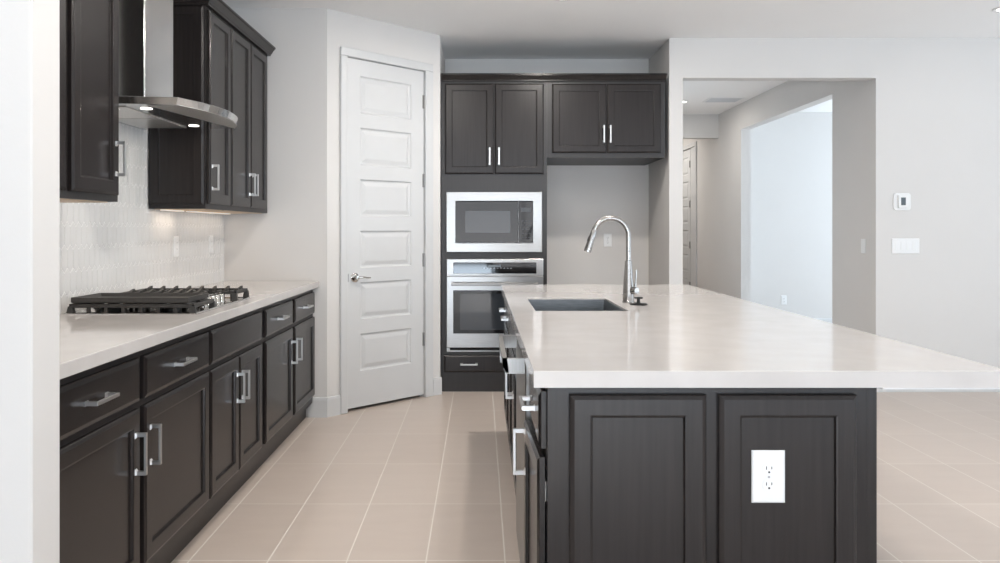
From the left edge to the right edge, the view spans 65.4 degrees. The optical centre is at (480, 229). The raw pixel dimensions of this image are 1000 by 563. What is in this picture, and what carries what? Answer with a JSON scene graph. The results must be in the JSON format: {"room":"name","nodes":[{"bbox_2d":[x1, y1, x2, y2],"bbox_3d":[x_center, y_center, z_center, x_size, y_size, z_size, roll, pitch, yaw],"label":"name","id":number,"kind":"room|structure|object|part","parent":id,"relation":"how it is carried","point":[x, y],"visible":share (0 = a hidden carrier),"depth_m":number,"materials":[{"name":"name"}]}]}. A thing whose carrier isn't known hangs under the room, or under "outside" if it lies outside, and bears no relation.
{"room":"kitchen","nodes":[
{"label":"kitchen","id":0,"kind":"room"},
{"bbox_2d":[0,0,59,562],"bbox_3d":[-2.020,-0.112,1.865,1.960,2.743,0.123,0,0,0],"label":"wall","id":1,"kind":"structure","parent":0,"point":[29,29],"depth_m":1.80,"materials":[{"name":"beige paint"}]},
{"bbox_2d":[60,123,223,313],"bbox_3d":[-1.784,-0.112,4.413,0.132,2.743,4.974,0,0,0],"label":"wall","id":2,"kind":"structure","parent":0,"point":[124,245],"depth_m":3.85,"materials":[{"name":"white tile"}]},
{"bbox_2d":[60,0,125,202],"bbox_3d":[-1.543,-0.656,2.498,0.348,1.114,1.116,0,0,0],"label":"upper cabinet","id":3,"kind":"object","parent":2,"relation":"attached to","point":[89,29],"visible":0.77,"depth_m":2.82,"materials":[{"name":"black wood"}]},
{"bbox_3d":[-1.415,-0.637,2.482,0.019,1.009,0.333,0,0,0],"label":"door","id":4,"kind":"part","parent":3,"relation":"part of","materials":[{"name":"brown wood"}]},
{"bbox_3d":[-1.387,-0.272,3.002,0.036,0.135,0.015,0,0,0],"label":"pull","id":5,"kind":"part","parent":3,"relation":"part of","materials":[{"name":"silver metal"}]},
{"bbox_2d":[173,236,178,256],"bbox_3d":[-1.714,0.097,4.385,0.008,0.115,0.070,0,0,0],"label":"backsplash outlet","id":6,"kind":"object","parent":2,"relation":"attached to","point":[175,238],"visible":1,"depth_m":4.37,"materials":[{"name":"white plastic"}]},
{"bbox_2d":[119,0,237,129],"bbox_3d":[-1.428,-0.992,3.530,0.578,0.980,0.896,0,0,0],"label":"range hood","id":7,"kind":"object","parent":2,"relation":"attached to","point":[147,101],"visible":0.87,"depth_m":3.41,"materials":[{"name":"silver metal"}]},
{"bbox_3d":[-1.218,-0.505,3.516,0.153,0.002,0.732,0,0,10],"label":"control panel","id":8,"kind":"part","parent":7,"relation":"part of","materials":[{"name":"silver metal"}]},
{"bbox_2d":[149,0,237,211],"bbox_3d":[-1.543,-0.656,4.184,0.348,1.114,0.421,0,0,0],"label":"upper cabinet","id":9,"kind":"object","parent":2,"relation":"attached to","point":[190,169],"visible":0.85,"depth_m":4.02,"materials":[{"name":"black wood"}]},
{"bbox_3d":[-1.571,-0.642,4.020,0.284,1.030,0.019,0,0,0],"label":"panel","id":10,"kind":"part","parent":9,"relation":"part of","materials":[{"name":"brown wood"}]},
{"bbox_3d":[-1.542,-1.185,4.184,0.346,0.056,0.421,0,0,0],"label":"crown moulding","id":11,"kind":"part","parent":9,"relation":"part of","materials":[{"name":"brown wood"}]},
{"bbox_3d":[-1.387,-0.272,4.076,0.036,0.135,0.015,0,0,0],"label":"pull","id":12,"kind":"part","parent":9,"relation":"part of","materials":[{"name":"silver metal"}]},
{"bbox_3d":[-1.415,-0.637,4.216,0.019,1.009,0.340,0,0,0],"label":"door","id":13,"kind":"part","parent":9,"relation":"part of","materials":[{"name":"brown wood"}]},
{"bbox_2d":[209,235,212,253],"bbox_3d":[-1.714,0.097,4.955,0.008,0.115,0.070,0,0,0],"label":"backsplash outlet","id":14,"kind":"object","parent":2,"relation":"attached to","point":[211,236],"visible":1,"depth_m":4.95,"materials":[{"name":"white plastic"}]},
{"bbox_2d":[186,15,275,213],"bbox_3d":[-1.543,-0.656,4.798,0.348,1.114,0.804,0,0,0],"label":"upper cabinet","id":15,"kind":"object","parent":2,"relation":"attached to","point":[250,50],"visible":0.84,"depth_m":4.71,"materials":[{"name":"black wood"}]},
{"bbox_3d":[-1.415,-0.637,4.584,0.019,1.009,0.358,0,0,0],"label":"door","id":16,"kind":"part","parent":15,"relation":"part of","materials":[{"name":"brown wood"}]},
{"bbox_3d":[-1.397,-1.185,4.798,0.056,0.056,0.804,0,0,0],"label":"crown moulding","id":17,"kind":"part","parent":15,"relation":"part of","materials":[{"name":"brown wood"}]},
{"bbox_3d":[-1.387,-0.272,4.735,0.036,0.135,0.015,0,0,0],"label":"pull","id":18,"kind":"part","parent":15,"relation":"part of","materials":[{"name":"silver metal"}]},
{"bbox_3d":[-1.387,-0.272,4.799,0.036,0.135,0.015,0,0,0],"label":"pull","id":19,"kind":"part","parent":15,"relation":"part of","materials":[{"name":"silver metal"}]},
{"bbox_3d":[-1.415,-0.637,4.953,0.019,1.009,0.364,0,0,0],"label":"door","id":20,"kind":"part","parent":15,"relation":"part of","materials":[{"name":"brown wood"}]},
{"bbox_2d":[224,8,326,416],"bbox_3d":[-1.380,-0.112,5.280,0.700,2.743,0.120,0,0,0],"label":"wall","id":21,"kind":"structure","parent":0,"point":[287,242],"depth_m":5.22,"materials":[{"name":"beige paint"}]},
{"bbox_2d":[308,397,327,417],"bbox_3d":[-1.089,1.194,5.213,0.131,0.133,0.014,0,0,0],"label":"baseboard","id":22,"kind":"structure","parent":21,"relation":"attached to","point":[318,408],"depth_m":5.21,"materials":[{"name":"white paint"}]},
{"bbox_2d":[327,9,439,396],"bbox_3d":[-0.712,-0.112,5.633,0.120,2.743,1.020,0,0,45],"label":"wall","id":23,"kind":"structure","parent":0,"point":[343,29],"depth_m":5.33,"materials":[{"name":"beige paint"}]},
{"bbox_2d":[328,377,441,416],"bbox_3d":[-0.664,1.194,5.586,0.014,0.133,1.032,0,0,45],"label":"baseboard","id":24,"kind":"structure","parent":23,"relation":"attached to","point":[334,402],"depth_m":5.28,"materials":[{"name":"white paint"}]},
{"bbox_2d":[348,58,424,408],"bbox_3d":[-0.667,0.028,5.593,0.712,2.421,0.086,0,0,-45],"label":"door","id":25,"kind":"structure","parent":23,"relation":"in","point":[386,103],"depth_m":5.59,"materials":[{"name":"white paint"}]},
{"bbox_2d":[340,46,432,413],"bbox_3d":[-0.699,0.007,5.633,0.138,2.506,0.839,0,0,45],"label":"trim","id":26,"kind":"structure","parent":23,"relation":"attached to","point":[345,52],"depth_m":5.67,"materials":[{"name":"white paint"}]},
{"bbox_2d":[440,38,444,376],"bbox_3d":[-0.370,-0.112,6.367,0.120,2.743,0.825,0,0,0],"label":"wall","id":27,"kind":"structure","parent":0,"point":[442,58],"depth_m":6.03,"materials":[{"name":"beige paint"}]},
{"bbox_2d":[445,59,648,284],"bbox_3d":[-0.132,-0.112,6.840,3.196,2.743,0.120,0,0,0],"label":"wall","id":28,"kind":"structure","parent":0,"point":[578,196],"depth_m":6.78,"materials":[{"name":"beige paint"}]},
{"bbox_2d":[547,73,666,164],"bbox_3d":[0.976,-0.878,6.380,0.918,0.645,0.791,0,0,0],"label":"upper cabinet","id":29,"kind":"object","parent":28,"relation":"attached to","point":[593,118],"visible":0.93,"depth_m":6.03,"materials":[{"name":"brown wood"}]},
{"bbox_3d":[0.764,-0.859,6.030,0.420,0.534,0.019,0,0,0],"label":"door","id":30,"kind":"part","parent":29,"relation":"part of","materials":[{"name":"brown wood"}]},
{"bbox_3d":[0.953,-0.735,6.002,0.015,0.135,0.036,0,0,0],"label":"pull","id":31,"kind":"part","parent":29,"relation":"part of","materials":[{"name":"silver metal"}]},
{"bbox_3d":[0.976,-1.173,6.012,0.918,0.056,0.056,0,0,0],"label":"crown moulding","id":32,"kind":"part","parent":29,"relation":"part of","materials":[{"name":"brown wood"}]},
{"bbox_3d":[1.002,-0.735,6.002,0.015,0.135,0.036,0,0,0],"label":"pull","id":33,"kind":"part","parent":29,"relation":"part of","materials":[{"name":"silver metal"}]},
{"bbox_3d":[1.190,-0.859,6.030,0.418,0.534,0.019,0,0,0],"label":"door","id":34,"kind":"part","parent":29,"relation":"part of","materials":[{"name":"brown wood"}]},
{"bbox_2d":[604,234,611,246],"bbox_3d":[1.108,0.095,6.775,0.070,0.115,0.008,0,0,0],"label":"alcove outlet","id":35,"kind":"object","parent":28,"relation":"attached to","point":[607,237],"visible":1,"depth_m":6.77,"materials":[{"name":"white plastic"}]},
{"bbox_2d":[171,392,999,562],"bbox_3d":[2.000,1.320,5.000,10.400,0.120,18.400,0,0,0],"label":"floor","id":36,"kind":"structure","parent":0,"point":[414,479],"depth_m":3.80,"materials":[{"name":"beige tile"}]},
{"bbox_2d":[60,328,208,562],"bbox_3d":[-1.399,0.824,2.561,0.660,0.872,1.252,0,0,0],"label":"base cabinet","id":37,"kind":"object","parent":36,"relation":"on","point":[134,428],"visible":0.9,"depth_m":2.49,"materials":[{"name":"brown wood"}]},
{"bbox_3d":[-1.115,0.488,2.240,0.019,0.141,0.588,0,0,0],"label":"drawer","id":38,"kind":"part","parent":37,"relation":"part of","materials":[{"name":"brown wood"}]},
{"bbox_3d":[-1.115,0.846,2.240,0.019,0.525,0.588,0,0,0],"label":"door","id":39,"kind":"part","parent":37,"relation":"part of","materials":[{"name":"brown wood"}]},
{"bbox_3d":[-1.087,0.488,2.240,0.036,0.015,0.135,0,0,0],"label":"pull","id":40,"kind":"part","parent":37,"relation":"part of","materials":[{"name":"silver metal"}]},
{"bbox_3d":[-1.087,0.720,2.494,0.036,0.135,0.015,0,0,0],"label":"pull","id":41,"kind":"part","parent":37,"relation":"part of","materials":[{"name":"silver metal"}]},
{"bbox_3d":[-1.087,0.720,2.607,0.036,0.135,0.015,0,0,0],"label":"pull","id":42,"kind":"part","parent":37,"relation":"part of","materials":[{"name":"silver metal"}]},
{"bbox_3d":[-1.115,0.488,2.873,0.019,0.141,0.611,0,0,0],"label":"drawer","id":43,"kind":"part","parent":37,"relation":"part of","materials":[{"name":"brown wood"}]},
{"bbox_3d":[-1.115,0.846,2.873,0.019,0.525,0.611,0,0,0],"label":"door","id":44,"kind":"part","parent":37,"relation":"part of","materials":[{"name":"brown wood"}]},
{"bbox_3d":[-1.087,0.488,2.873,0.036,0.015,0.135,0,0,0],"label":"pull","id":45,"kind":"part","parent":37,"relation":"part of","materials":[{"name":"silver metal"}]},
{"bbox_2d":[60,281,318,378],"bbox_3d":[-1.399,0.366,3.576,0.638,0.041,3.288,0,0,0],"label":"countertop","id":46,"kind":"structure","parent":37,"relation":"on","point":[87,342],"depth_m":2.80,"materials":[{"name":"white stone"}]},
{"bbox_2d":[64,286,250,314],"bbox_3d":[-1.420,0.314,3.530,0.540,0.064,0.750,0,0,0],"label":"gas cooktop","id":47,"kind":"object","parent":46,"relation":"in","point":[216,299],"visible":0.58,"depth_m":3.27,"materials":[{"name":"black metal"}]},
{"bbox_3d":[-1.560,0.330,3.290,0.090,0.024,0.090,0,0,0],"label":"burner","id":48,"kind":"part","parent":47,"relation":"part of","materials":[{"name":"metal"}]},
{"bbox_2d":[71,293,207,302],"bbox_3d":[-1.427,0.289,3.283,0.475,0.024,0.240,0,0,0],"label":"grate","id":49,"kind":"object","parent":47,"relation":"on","point":[98,297],"visible":1,"depth_m":3.17,"materials":[{"name":"metal"}]},
{"bbox_3d":[-1.300,0.330,3.290,0.070,0.024,0.070,0,0,0],"label":"burner","id":50,"kind":"part","parent":47,"relation":"part of","materials":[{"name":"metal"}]},
{"bbox_3d":[-1.228,0.320,3.556,0.047,0.045,0.047,0,0,0],"label":"knob","id":51,"kind":"part","parent":47,"relation":"part of","materials":[{"name":"silver metal"}]},
{"bbox_3d":[-1.228,0.320,3.614,0.047,0.045,0.047,0,0,0],"label":"knob","id":52,"kind":"part","parent":47,"relation":"part of","materials":[{"name":"silver metal"}]},
{"bbox_3d":[-1.228,0.320,3.672,0.047,0.045,0.047,0,0,0],"label":"knob","id":53,"kind":"part","parent":47,"relation":"part of","materials":[{"name":"silver metal"}]},
{"bbox_2d":[195,308,261,535],"bbox_3d":[-1.399,0.824,3.584,0.660,0.872,0.792,0,0,0],"label":"base cabinet","id":54,"kind":"object","parent":36,"relation":"on","point":[234,369],"visible":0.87,"depth_m":3.51,"materials":[{"name":"brown wood"}]},
{"bbox_3d":[-1.115,0.846,3.382,0.019,0.525,0.370,0,0,0],"label":"door","id":55,"kind":"part","parent":54,"relation":"part of","materials":[{"name":"brown wood"}]},
{"bbox_3d":[-1.087,0.720,3.535,0.036,0.135,0.015,0,0,0],"label":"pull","id":56,"kind":"part","parent":54,"relation":"part of","materials":[{"name":"silver metal"}]},
{"bbox_3d":[-1.087,0.720,3.609,0.036,0.135,0.015,0,0,0],"label":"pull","id":57,"kind":"part","parent":54,"relation":"part of","materials":[{"name":"silver metal"}]},
{"bbox_3d":[-1.115,0.846,3.762,0.019,0.525,0.370,0,0,0],"label":"door","id":58,"kind":"part","parent":54,"relation":"part of","materials":[{"name":"brown wood"}]},
{"bbox_2d":[252,289,314,474],"bbox_3d":[-1.399,0.824,4.598,0.660,0.872,1.234,0,0,0],"label":"base cabinet","id":59,"kind":"object","parent":36,"relation":"on","point":[288,325],"visible":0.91,"depth_m":4.47,"materials":[{"name":"brown wood"}]},
{"bbox_3d":[-1.115,0.488,4.302,0.019,0.141,0.580,0,0,0],"label":"drawer","id":60,"kind":"part","parent":59,"relation":"part of","materials":[{"name":"brown wood"}]},
{"bbox_3d":[-1.115,0.846,4.302,0.019,0.525,0.580,0,0,0],"label":"door","id":61,"kind":"part","parent":59,"relation":"part of","materials":[{"name":"brown wood"}]},
{"bbox_3d":[-1.087,0.488,4.302,0.036,0.015,0.135,0,0,0],"label":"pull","id":62,"kind":"part","parent":59,"relation":"part of","materials":[{"name":"silver metal"}]},
{"bbox_3d":[-1.087,0.720,4.555,0.036,0.135,0.015,0,0,0],"label":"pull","id":63,"kind":"part","parent":59,"relation":"part of","materials":[{"name":"silver metal"}]},
{"bbox_3d":[-1.087,0.720,4.677,0.036,0.135,0.015,0,0,0],"label":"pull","id":64,"kind":"part","parent":59,"relation":"part of","materials":[{"name":"silver metal"}]},
{"bbox_3d":[-1.115,0.488,4.920,0.019,0.141,0.560,0,0,0],"label":"drawer","id":65,"kind":"part","parent":59,"relation":"part of","materials":[{"name":"brown wood"}]},
{"bbox_3d":[-1.115,0.846,4.920,0.019,0.525,0.560,0,0,0],"label":"door","id":66,"kind":"part","parent":59,"relation":"part of","materials":[{"name":"brown wood"}]},
{"bbox_2d":[441,73,547,391],"bbox_3d":[0.105,0.029,6.380,0.821,2.460,0.791,0,0,0],"label":"tall cabinet","id":67,"kind":"object","parent":36,"relation":"on","point":[494,125],"visible":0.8,"depth_m":6.03,"materials":[{"name":"brown wood"}]},
{"bbox_3d":[-0.086,-0.779,6.030,0.378,0.700,0.019,0,0,0],"label":"door","id":68,"kind":"part","parent":67,"relation":"part of","materials":[{"name":"brown wood"}]},
{"bbox_3d":[0.106,1.041,6.030,0.778,0.134,0.019,0,0,0],"label":"drawer","id":69,"kind":"part","parent":67,"relation":"part of","materials":[{"name":"brown wood"}]},
{"bbox_2d":[446,192,541,251],"bbox_3d":[0.106,-0.057,6.229,0.743,0.469,0.422,0,0,0],"label":"microwave","id":70,"kind":"object","parent":67,"relation":"in","point":[475,221],"visible":1,"depth_m":6.02,"materials":[{"name":"silver metal"}]},
{"bbox_3d":[0.049,-0.058,6.039,0.487,0.318,0.038,0,0,0],"label":"door","id":71,"kind":"part","parent":70,"relation":"part of","materials":[{"name":"black glass"}]},
{"bbox_3d":[0.352,-0.058,6.039,0.112,0.318,0.038,0,0,0],"label":"control panel","id":72,"kind":"part","parent":70,"relation":"part of","materials":[{"name":"black glass"}]},
{"bbox_3d":[0.105,-1.173,6.012,0.821,0.056,0.056,0,0,0],"label":"crown moulding","id":73,"kind":"part","parent":67,"relation":"part of","materials":[{"name":"brown wood"}]},
{"bbox_2d":[447,259,542,351],"bbox_3d":[0.112,0.589,6.280,0.746,0.718,0.680,0,0,0],"label":"wall oven","id":74,"kind":"object","parent":67,"relation":"in","point":[475,298],"visible":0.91,"depth_m":6.00,"materials":[{"name":"silver metal"}]},
{"bbox_3d":[0.112,0.635,5.993,0.540,0.280,0.001,0,0,0],"label":"glass","id":75,"kind":"part","parent":74,"relation":"part of","materials":[{"name":"grey glass"}]},
{"bbox_3d":[0.111,0.299,6.008,0.642,0.086,0.005,0,0,0],"label":"control panel","id":76,"kind":"part","parent":74,"relation":"part of","materials":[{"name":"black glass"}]},
{"bbox_3d":[0.112,0.420,5.968,0.670,0.024,0.056,0,0,0],"label":"handle","id":77,"kind":"part","parent":74,"relation":"part of","materials":[{"name":"silver metal"}]},
{"bbox_3d":[0.143,-0.564,6.002,0.015,0.135,0.036,0,0,0],"label":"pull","id":78,"kind":"part","parent":67,"relation":"part of","materials":[{"name":"silver metal"}]},
{"bbox_3d":[0.300,-0.779,6.030,0.379,0.700,0.019,0,0,0],"label":"door","id":79,"kind":"part","parent":67,"relation":"part of","materials":[{"name":"brown wood"}]},
{"bbox_2d":[499,301,508,441],"bbox_3d":[0.438,0.824,4.412,0.656,0.872,0.876,0,0,0],"label":"base cabinet","id":80,"kind":"object","parent":36,"relation":"on","point":[505,317],"visible":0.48,"depth_m":4.35,"materials":[{"name":"brown wood"}]},
{"bbox_3d":[0.128,0.479,4.192,0.036,0.015,0.135,0,0,0],"label":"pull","id":81,"kind":"part","parent":80,"relation":"part of","materials":[{"name":"silver metal"}]},
{"bbox_3d":[0.156,0.846,4.630,0.019,0.545,0.420,0,0,0],"label":"door","id":82,"kind":"part","parent":80,"relation":"part of","materials":[{"name":"brown wood"}]},
{"bbox_3d":[0.156,0.479,4.192,0.019,0.143,0.416,0,0,0],"label":"drawer","id":83,"kind":"part","parent":80,"relation":"part of","materials":[{"name":"brown wood"}]},
{"bbox_3d":[0.156,0.846,4.192,0.019,0.545,0.416,0,0,0],"label":"door","id":84,"kind":"part","parent":80,"relation":"part of","materials":[{"name":"brown wood"}]},
{"bbox_2d":[505,316,515,494],"bbox_3d":[0.438,0.824,3.470,0.656,0.872,1.004,0,0,0],"label":"base cabinet","id":85,"kind":"object","parent":36,"relation":"on","point":[512,351],"visible":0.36,"depth_m":3.66,"materials":[{"name":"brown wood"}]},
{"bbox_3d":[0.128,0.680,3.433,0.036,0.135,0.015,0,0,0],"label":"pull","id":86,"kind":"part","parent":85,"relation":"part of","materials":[{"name":"silver metal"}]},
{"bbox_3d":[0.156,0.846,3.718,0.019,0.545,0.488,0,0,0],"label":"door","id":87,"kind":"part","parent":85,"relation":"part of","materials":[{"name":"brown wood"}]},
{"bbox_3d":[0.156,0.846,3.222,0.019,0.545,0.488,0,0,0],"label":"door","id":88,"kind":"part","parent":85,"relation":"part of","materials":[{"name":"brown wood"}]},
{"bbox_2d":[501,285,999,388],"bbox_3d":[0.714,0.370,3.389,1.168,0.048,2.977,0,0,0],"label":"countertop","id":89,"kind":"structure","parent":85,"relation":"on","point":[686,336],"depth_m":2.26,"materials":[{"name":"white stone"}]},
{"bbox_2d":[529,300,624,310],"bbox_3d":[0.432,0.481,3.610,0.394,0.256,0.618,0,0,0],"label":"sink","id":90,"kind":"object","parent":89,"relation":"in","point":[538,305],"visible":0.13,"depth_m":3.92,"materials":[{"name":"silver metal"}]},
{"bbox_2d":[584,216,638,302],"bbox_3d":[0.616,0.141,3.670,0.255,0.411,0.077,0,0,0],"label":"faucet","id":91,"kind":"object","parent":89,"relation":"on","point":[629,287],"visible":1,"depth_m":3.67,"materials":[{"name":"grey metal"}]},
{"bbox_3d":[0.619,0.046,3.680,0.185,0.221,0.024,0,0,0],"label":"spout","id":92,"kind":"part","parent":91,"relation":"part of","materials":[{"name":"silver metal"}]},
{"bbox_3d":[0.727,0.235,3.647,0.008,0.090,0.015,0,0,-35],"label":"lever","id":93,"kind":"part","parent":91,"relation":"part of","materials":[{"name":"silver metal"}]},
{"bbox_2d":[630,297,647,305],"bbox_3d":[0.725,0.328,3.570,0.082,0.037,0.082,0,0,0],"label":"stopper","id":94,"kind":"object","parent":89,"relation":"on","point":[637,303],"visible":1,"depth_m":3.55,"materials":[{"name":"black metal"}]},
{"bbox_2d":[499,335,534,562],"bbox_3d":[0.397,0.826,2.666,0.658,0.867,0.600,0,0,0],"label":"dishwasher","id":95,"kind":"object","parent":36,"relation":"on","point":[517,365],"visible":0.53,"depth_m":2.58,"materials":[{"name":"silver metal"}]},
{"bbox_3d":[0.102,0.421,2.666,0.068,0.047,0.540,0,0,0],"label":"handle","id":96,"kind":"part","parent":95,"relation":"part of","materials":[{"name":"silver metal"}]},
{"bbox_3d":[0.151,0.772,2.666,0.030,0.756,0.594,0,0,0],"label":"door","id":97,"kind":"part","parent":95,"relation":"part of","materials":[{"name":"silver metal"}]},
{"bbox_2d":[513,375,546,562],"bbox_3d":[0.431,0.824,2.157,0.671,0.872,0.410,0,0,0],"label":"base cabinet","id":98,"kind":"object","parent":36,"relation":"on","point":[534,471],"visible":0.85,"depth_m":2.06,"materials":[{"name":"brown wood"}]},
{"bbox_3d":[0.113,0.653,2.288,0.036,0.135,0.015,0,0,-2],"label":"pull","id":99,"kind":"part","parent":98,"relation":"part of","materials":[{"name":"silver metal"}]},
{"bbox_3d":[0.128,0.479,2.150,0.036,0.015,0.135,0,0,0],"label":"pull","id":100,"kind":"part","parent":98,"relation":"part of","materials":[{"name":"silver metal"}]},
{"bbox_3d":[0.146,0.846,2.149,0.019,0.545,0.391,0,0,-2],"label":"door","id":101,"kind":"part","parent":98,"relation":"part of","materials":[{"name":"brown wood"}]},
{"bbox_3d":[0.156,0.479,2.150,0.019,0.143,0.391,0,0,0],"label":"drawer","id":102,"kind":"part","parent":98,"relation":"part of","materials":[{"name":"brown wood"}]},
{"bbox_2d":[547,388,866,562],"bbox_3d":[0.562,0.824,1.930,0.793,0.872,0.040,0,0,0],"label":"island end panel","id":103,"kind":"object","parent":36,"relation":"on","point":[635,475],"visible":0.8,"depth_m":1.92,"materials":[{"name":"brown wood"}]},
{"bbox_3d":[0.388,0.776,1.920,0.336,0.737,0.019,0,0,0],"label":"framed panel","id":104,"kind":"part","parent":103,"relation":"part of","materials":[{"name":"brown wood"}]},
{"bbox_3d":[0.757,0.776,1.920,0.339,0.737,0.019,0,0,0],"label":"framed panel","id":105,"kind":"part","parent":103,"relation":"part of","materials":[{"name":"brown wood"}]},
{"bbox_2d":[867,388,876,562],"bbox_3d":[0.878,0.824,3.393,0.216,0.872,2.914,0,0,0],"label":"panel","id":106,"kind":"object","parent":36,"relation":"on","point":[871,392],"visible":0.1,"depth_m":1.94,"materials":[{"name":"brown wood"}]},
{"bbox_2d":[222,0,999,113],"bbox_3d":[2.000,-1.543,5.000,10.400,0.120,18.400,0,0,0],"label":"ceiling","id":107,"kind":"structure","parent":0,"point":[467,29],"depth_m":5.55,"materials":[{"name":"paint"}]},
{"bbox_2d":[703,98,743,101],"bbox_3d":[2.775,-1.478,8.900,0.400,0.008,0.300,0,0,0],"label":"ceiling vent","id":108,"kind":"object","parent":107,"relation":"in","point":[708,99],"visible":1,"depth_m":8.87,"materials":[{"name":"white plastic"}]},
{"bbox_2d":[992,7,999,12],"bbox_3d":[3.540,-1.479,5.220,0.184,0.007,0.184,0,0,0],"label":"recessed light","id":109,"kind":"object","parent":107,"relation":"in","point":[996,10],"visible":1,"depth_m":5.25,"materials":[{"name":"white plastic"}]},
{"bbox_2d":[649,38,682,284],"bbox_3d":[1.518,-0.112,10.020,0.105,2.743,7.960,0,0,0],"label":"wall","id":110,"kind":"structure","parent":0,"point":[665,174],"depth_m":6.04,"materials":[{"name":"beige paint"}]},
{"bbox_2d":[683,114,718,138],"bbox_3d":[2.321,-1.329,10.088,1.499,0.308,0.115,0,0,0],"label":"wall","id":111,"kind":"structure","parent":0,"point":[695,126],"depth_m":10.03,"materials":[{"name":"beige paint"}]},
{"bbox_2d":[751,450,784,502],"bbox_3d":[0.709,0.609,1.915,0.082,0.129,0.008,0,0,0],"label":"island outlet","id":112,"kind":"object","parent":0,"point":[767,466],"visible":1,"depth_m":1.91,"materials":[{"name":"white plastic"}]},
{"bbox_2d":[762,479,775,490],"bbox_3d":[0.709,0.628,1.912,0.033,0.027,0.003,0,0,0],"label":"receptacle","id":113,"kind":"object","parent":112,"relation":"attached to","point":[767,484],"depth_m":1.91,"materials":[{"name":"white plastic"}]},
{"bbox_2d":[762,464,775,474],"bbox_3d":[0.709,0.590,1.912,0.033,0.027,0.003,0,0,0],"label":"receptacle","id":114,"kind":"object","parent":112,"relation":"attached to","point":[767,469],"depth_m":1.91,"materials":[{"name":"white plastic"}]},
{"bbox_2d":[683,81,868,332],"bbox_3d":[3.127,-0.112,10.078,0.115,2.743,7.845,0,0,0],"label":"wall","id":115,"kind":"structure","parent":0,"point":[724,162],"depth_m":8.00,"materials":[{"name":"beige paint"}]},
{"bbox_2d":[683,149,690,284],"bbox_3d":[3.088,0.030,11.767,0.047,2.420,0.750,0,0,0],"label":"door","id":116,"kind":"structure","parent":115,"relation":"in","point":[686,154],"depth_m":11.63,"materials":[{"name":"white paint"}]},
{"bbox_2d":[683,141,696,286],"bbox_3d":[3.119,0.005,11.630,0.133,2.510,1.200,0,0,0],"label":"trim","id":117,"kind":"structure","parent":115,"relation":"attached to","point":[692,146],"depth_m":11.24,"materials":[{"name":"white paint"}]},
{"bbox_2d":[861,239,865,252],"bbox_3d":[3.065,0.135,6.235,0.009,0.115,0.070,0,0,0],"label":"light switch","id":118,"kind":"object","parent":115,"relation":"attached to","point":[863,241],"visible":1,"depth_m":6.22,"materials":[{"name":"white plastic"}]},
{"bbox_2d":[751,112,831,317],"bbox_3d":[5.093,-0.112,9.900,3.815,2.743,0.120,0,0,0],"label":"wall","id":119,"kind":"structure","parent":0,"point":[791,155],"depth_m":9.84,"materials":[{"name":"beige paint"}]},
{"bbox_2d":[781,296,786,304],"bbox_3d":[3.835,0.895,9.835,0.070,0.115,0.008,0,0,0],"label":"room outlet","id":120,"kind":"object","parent":119,"relation":"attached to","point":[783,298],"visible":1,"depth_m":9.83,"materials":[{"name":"white plastic"}]},
{"bbox_2d":[814,318,831,322],"bbox_3d":[5.093,1.194,9.833,3.815,0.133,0.014,0,0,0],"label":"baseboard","id":121,"kind":"structure","parent":119,"relation":"attached to","point":[829,320],"depth_m":9.83,"materials":[{"name":"white paint"}]},
{"bbox_2d":[683,38,999,367],"bbox_3d":[4.285,-0.112,6.098,5.429,2.743,0.115,0,0,0],"label":"wall","id":122,"kind":"structure","parent":0,"point":[934,103],"depth_m":6.04,"materials":[{"name":"beige paint"}]},
{"bbox_2d":[893,193,910,209],"bbox_3d":[3.270,-0.214,6.027,0.134,0.134,0.026,0,0,0],"label":"thermostat","id":123,"kind":"object","parent":122,"relation":"attached to","point":[901,201],"visible":1,"depth_m":6.03,"materials":[{"name":"white plastic"}]},
{"bbox_2d":[891,238,918,253],"bbox_3d":[3.290,0.129,6.035,0.209,0.116,0.009,0,0,0],"label":"light switch","id":124,"kind":"object","parent":122,"relation":"attached to","point":[898,245],"visible":1,"depth_m":6.03,"materials":[{"name":"white plastic"}]},
{"bbox_2d":[877,388,999,391],"bbox_3d":[4.230,1.194,6.033,5.540,0.133,0.014,0,0,0],"label":"baseboard","id":125,"kind":"structure","parent":122,"relation":"attached to","point":[878,389],"depth_m":6.03,"materials":[{"name":"white paint"}]}
]}

